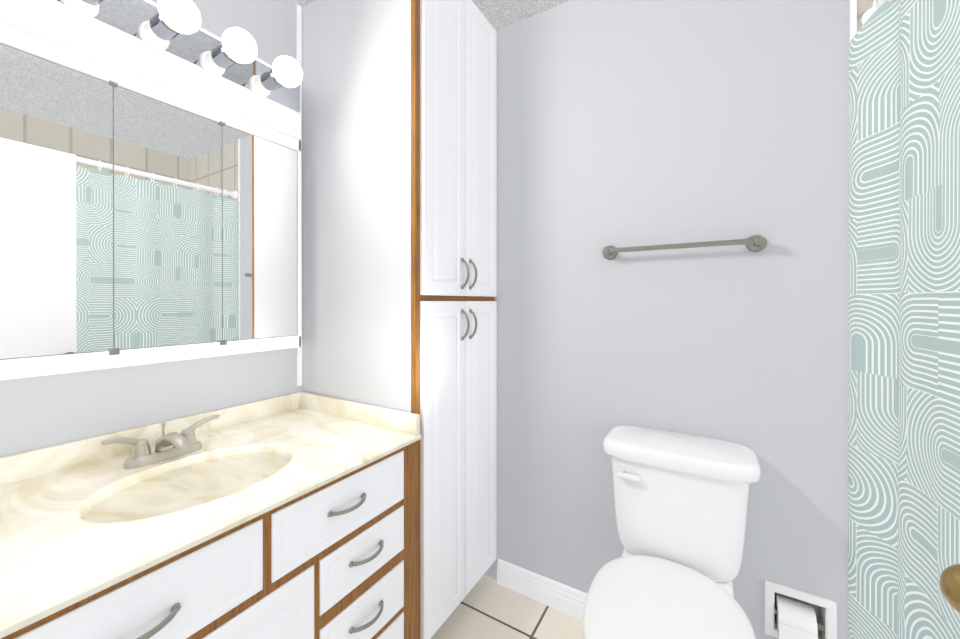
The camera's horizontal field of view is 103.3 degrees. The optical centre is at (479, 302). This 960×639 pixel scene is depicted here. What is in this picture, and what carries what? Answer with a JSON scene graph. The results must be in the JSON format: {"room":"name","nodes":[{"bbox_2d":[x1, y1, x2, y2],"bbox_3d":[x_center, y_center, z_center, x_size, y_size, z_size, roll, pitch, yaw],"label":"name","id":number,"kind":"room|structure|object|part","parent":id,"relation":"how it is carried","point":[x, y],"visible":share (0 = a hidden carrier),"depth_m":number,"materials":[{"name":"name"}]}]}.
{"room":"bathroom","nodes":[
{"label":"bathroom","id":0,"kind":"room"},
{"bbox_2d":[0,0,302,456],"bbox_3d":[-0.891,0.017,1.381,0.100,2.440,1.724,0,0,31],"label":"wall","id":1,"kind":"structure","parent":0,"point":[37,412],"depth_m":1.16,"materials":[{"name":"grey paint"}]},
{"bbox_2d":[0,0,302,380],"bbox_3d":[-0.835,-0.330,1.060,0.324,0.995,0.790,0,0,31],"label":"upper cabinet","id":2,"kind":"object","parent":1,"relation":"attached to","point":[150,181],"visible":1,"depth_m":1.01,"materials":[{"name":"white"}]},
{"bbox_2d":[0,391,419,485],"bbox_3d":[-0.715,0.393,0.967,0.626,0.064,0.984,0,0,31],"label":"backsplash","id":3,"kind":"structure","parent":1,"relation":"attached to","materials":[{"name":"stone"}]},
{"bbox_2d":[297,4,301,385],"bbox_3d":[-0.732,-0.432,1.540,0.006,1.538,0.019,0,0,31],"label":"trim","id":4,"kind":"structure","parent":1,"relation":"attached to","point":[299,61],"depth_m":1.54,"materials":[{"name":"white"}]},
{"bbox_2d":[291,0,569,30],"bbox_3d":[0.247,-1.251,0.689,2.760,0.100,1.724,0,0,31],"label":"ceiling","id":5,"kind":"structure","parent":0,"point":[499,14],"depth_m":1.55,"materials":[{"name":"white paint"}]},
{"bbox_2d":[431,575,581,638],"bbox_3d":[0.247,1.289,0.695,2.760,0.100,1.724,0,0,31],"label":"floor","id":6,"kind":"structure","parent":0,"point":[487,607],"depth_m":1.48,"materials":[{"name":"tile"}]},
{"bbox_2d":[0,391,420,638],"bbox_3d":[-0.703,0.784,0.961,0.654,0.909,0.984,0,0,31],"label":"bathroom vanity","id":7,"kind":"object","parent":6,"relation":"on","point":[291,516],"visible":1,"depth_m":0.88,"materials":[{"name":"white"}]},
{"bbox_2d":[101,415,219,468],"bbox_3d":[-0.826,0.376,1.018,0.148,0.094,0.262,0,0,31],"label":"faucet","id":8,"kind":"object","parent":7,"relation":"on","point":[173,449],"depth_m":1.01,"materials":[{"name":"silver metal"}]},
{"bbox_2d":[302,0,496,638],"bbox_3d":[-0.309,0.018,1.608,0.654,2.437,0.527,0,0,31],"label":"linen cabinet","id":9,"kind":"object","parent":6,"relation":"on","point":[399,201],"visible":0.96,"depth_m":1.39,"materials":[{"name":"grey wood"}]},
{"bbox_3d":[-0.083,0.018,1.470,0.019,2.437,0.527,0,0,31],"label":"frame","id":10,"kind":"part","parent":9,"relation":"part of","materials":[{"name":"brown wood"}]},
{"bbox_2d":[582,425,760,638],"bbox_3d":[0.499,0.842,1.005,0.428,0.793,0.710,0,0,31],"label":"toilet","id":11,"kind":"object","parent":6,"relation":"on","point":[681,505],"visible":1,"depth_m":1.07,"materials":[{"name":"white ceramic"}]},
{"bbox_3d":[0.459,0.537,1.181,0.073,0.026,0.028,0,0,31],"label":"lever","id":12,"kind":"part","parent":11,"relation":"part of","materials":[{"name":"white plastic"}]},
{"bbox_3d":[0.443,0.774,0.911,0.372,0.048,0.492,0,0,31],"label":"seat","id":13,"kind":"part","parent":11,"relation":"part of","materials":[{"name":"white plastic"}]},
{"bbox_3d":[0.626,0.641,1.213,0.384,0.303,0.205,0,0,31],"label":"tank","id":14,"kind":"part","parent":11,"relation":"part of","materials":[{"name":"white ceramic"}]},
{"bbox_3d":[0.623,0.467,1.208,0.428,0.045,0.233,0,0,31],"label":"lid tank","id":15,"kind":"part","parent":11,"relation":"part of","materials":[{"name":"white ceramic"}]},
{"bbox_2d":[484,0,849,638],"bbox_3d":[0.290,0.016,1.615,1.877,2.440,0.100,0,0,31],"label":"wall","id":16,"kind":"structure","parent":0,"point":[627,123],"depth_m":1.32,"materials":[{"name":"grey paint"}]},
{"bbox_2d":[497,558,586,620],"bbox_3d":[0.564,1.186,1.383,1.136,0.102,0.016,0,0,31],"label":"baseboard","id":17,"kind":"structure","parent":16,"relation":"attached to","point":[564,598],"depth_m":1.56,"materials":[{"name":"white wood"}]},
{"bbox_2d":[602,235,766,259],"bbox_3d":[0.662,-0.188,1.283,0.501,0.054,0.079,0,0,31],"label":"towel rail","id":18,"kind":"object","parent":16,"relation":"attached to","point":[755,243],"visible":1,"depth_m":1.23,"materials":[{"name":"silver metal"}]},
{"bbox_2d":[764,580,836,638],"bbox_3d":[0.976,0.969,1.168,0.167,0.197,0.115,0,0,31],"label":"paper holder","id":19,"kind":"object","parent":16,"relation":"attached to","point":[791,613],"visible":0.96,"depth_m":1.14,"materials":[{"name":"white plastic"}]},
{"bbox_2d":[850,0,856,40],"bbox_3d":[1.064,0.019,1.084,0.013,2.438,0.006,0,0,31],"label":"trim","id":20,"kind":"structure","parent":16,"relation":"attached to","point":[853,17],"depth_m":1.08,"materials":[{"name":"white"}]},
{"bbox_2d":[857,0,877,31],"bbox_3d":[1.470,0.018,0.900,0.883,2.440,0.100,0,0,31],"label":"tiled wall","id":21,"kind":"structure","parent":0,"point":[863,6],"depth_m":1.07,"materials":[{"name":"tile"}]},
{"bbox_2d":[848,0,959,638],"bbox_3d":[0.699,0.127,0.418,0.087,1.905,1.518,0,0,31],"label":"shower curtain","id":22,"kind":"object","parent":21,"relation":"attached to","point":[904,347],"visible":0.98,"depth_m":0.86,"materials":[{"name":"fabric"}]},
{"bbox_3d":[0.710,-0.795,0.409,0.060,0.060,1.518,0,0,31],"label":"rod","id":23,"kind":"part","parent":22,"relation":"part of","materials":[{"name":"white"}]},
{"bbox_3d":[-0.551,0.020,0.226,1.877,2.440,0.100,0,0,31],"label":"wall","id":24,"kind":"structure","parent":0,"visible":0},
{"bbox_3d":[0.415,0.219,0.095,0.034,2.018,0.653,0,0,31],"label":"door","id":25,"kind":"structure","parent":24,"relation":"in","visible":0},
{"bbox_2d":[939,564,959,612],"bbox_3d":[0.535,0.299,0.376,0.107,0.064,0.064,0,0,31],"label":"door knob","id":26,"kind":"object","parent":25,"relation":"attached to","point":[949,581],"depth_m":0.39,"materials":[{"name":"gold metal"}]}
]}

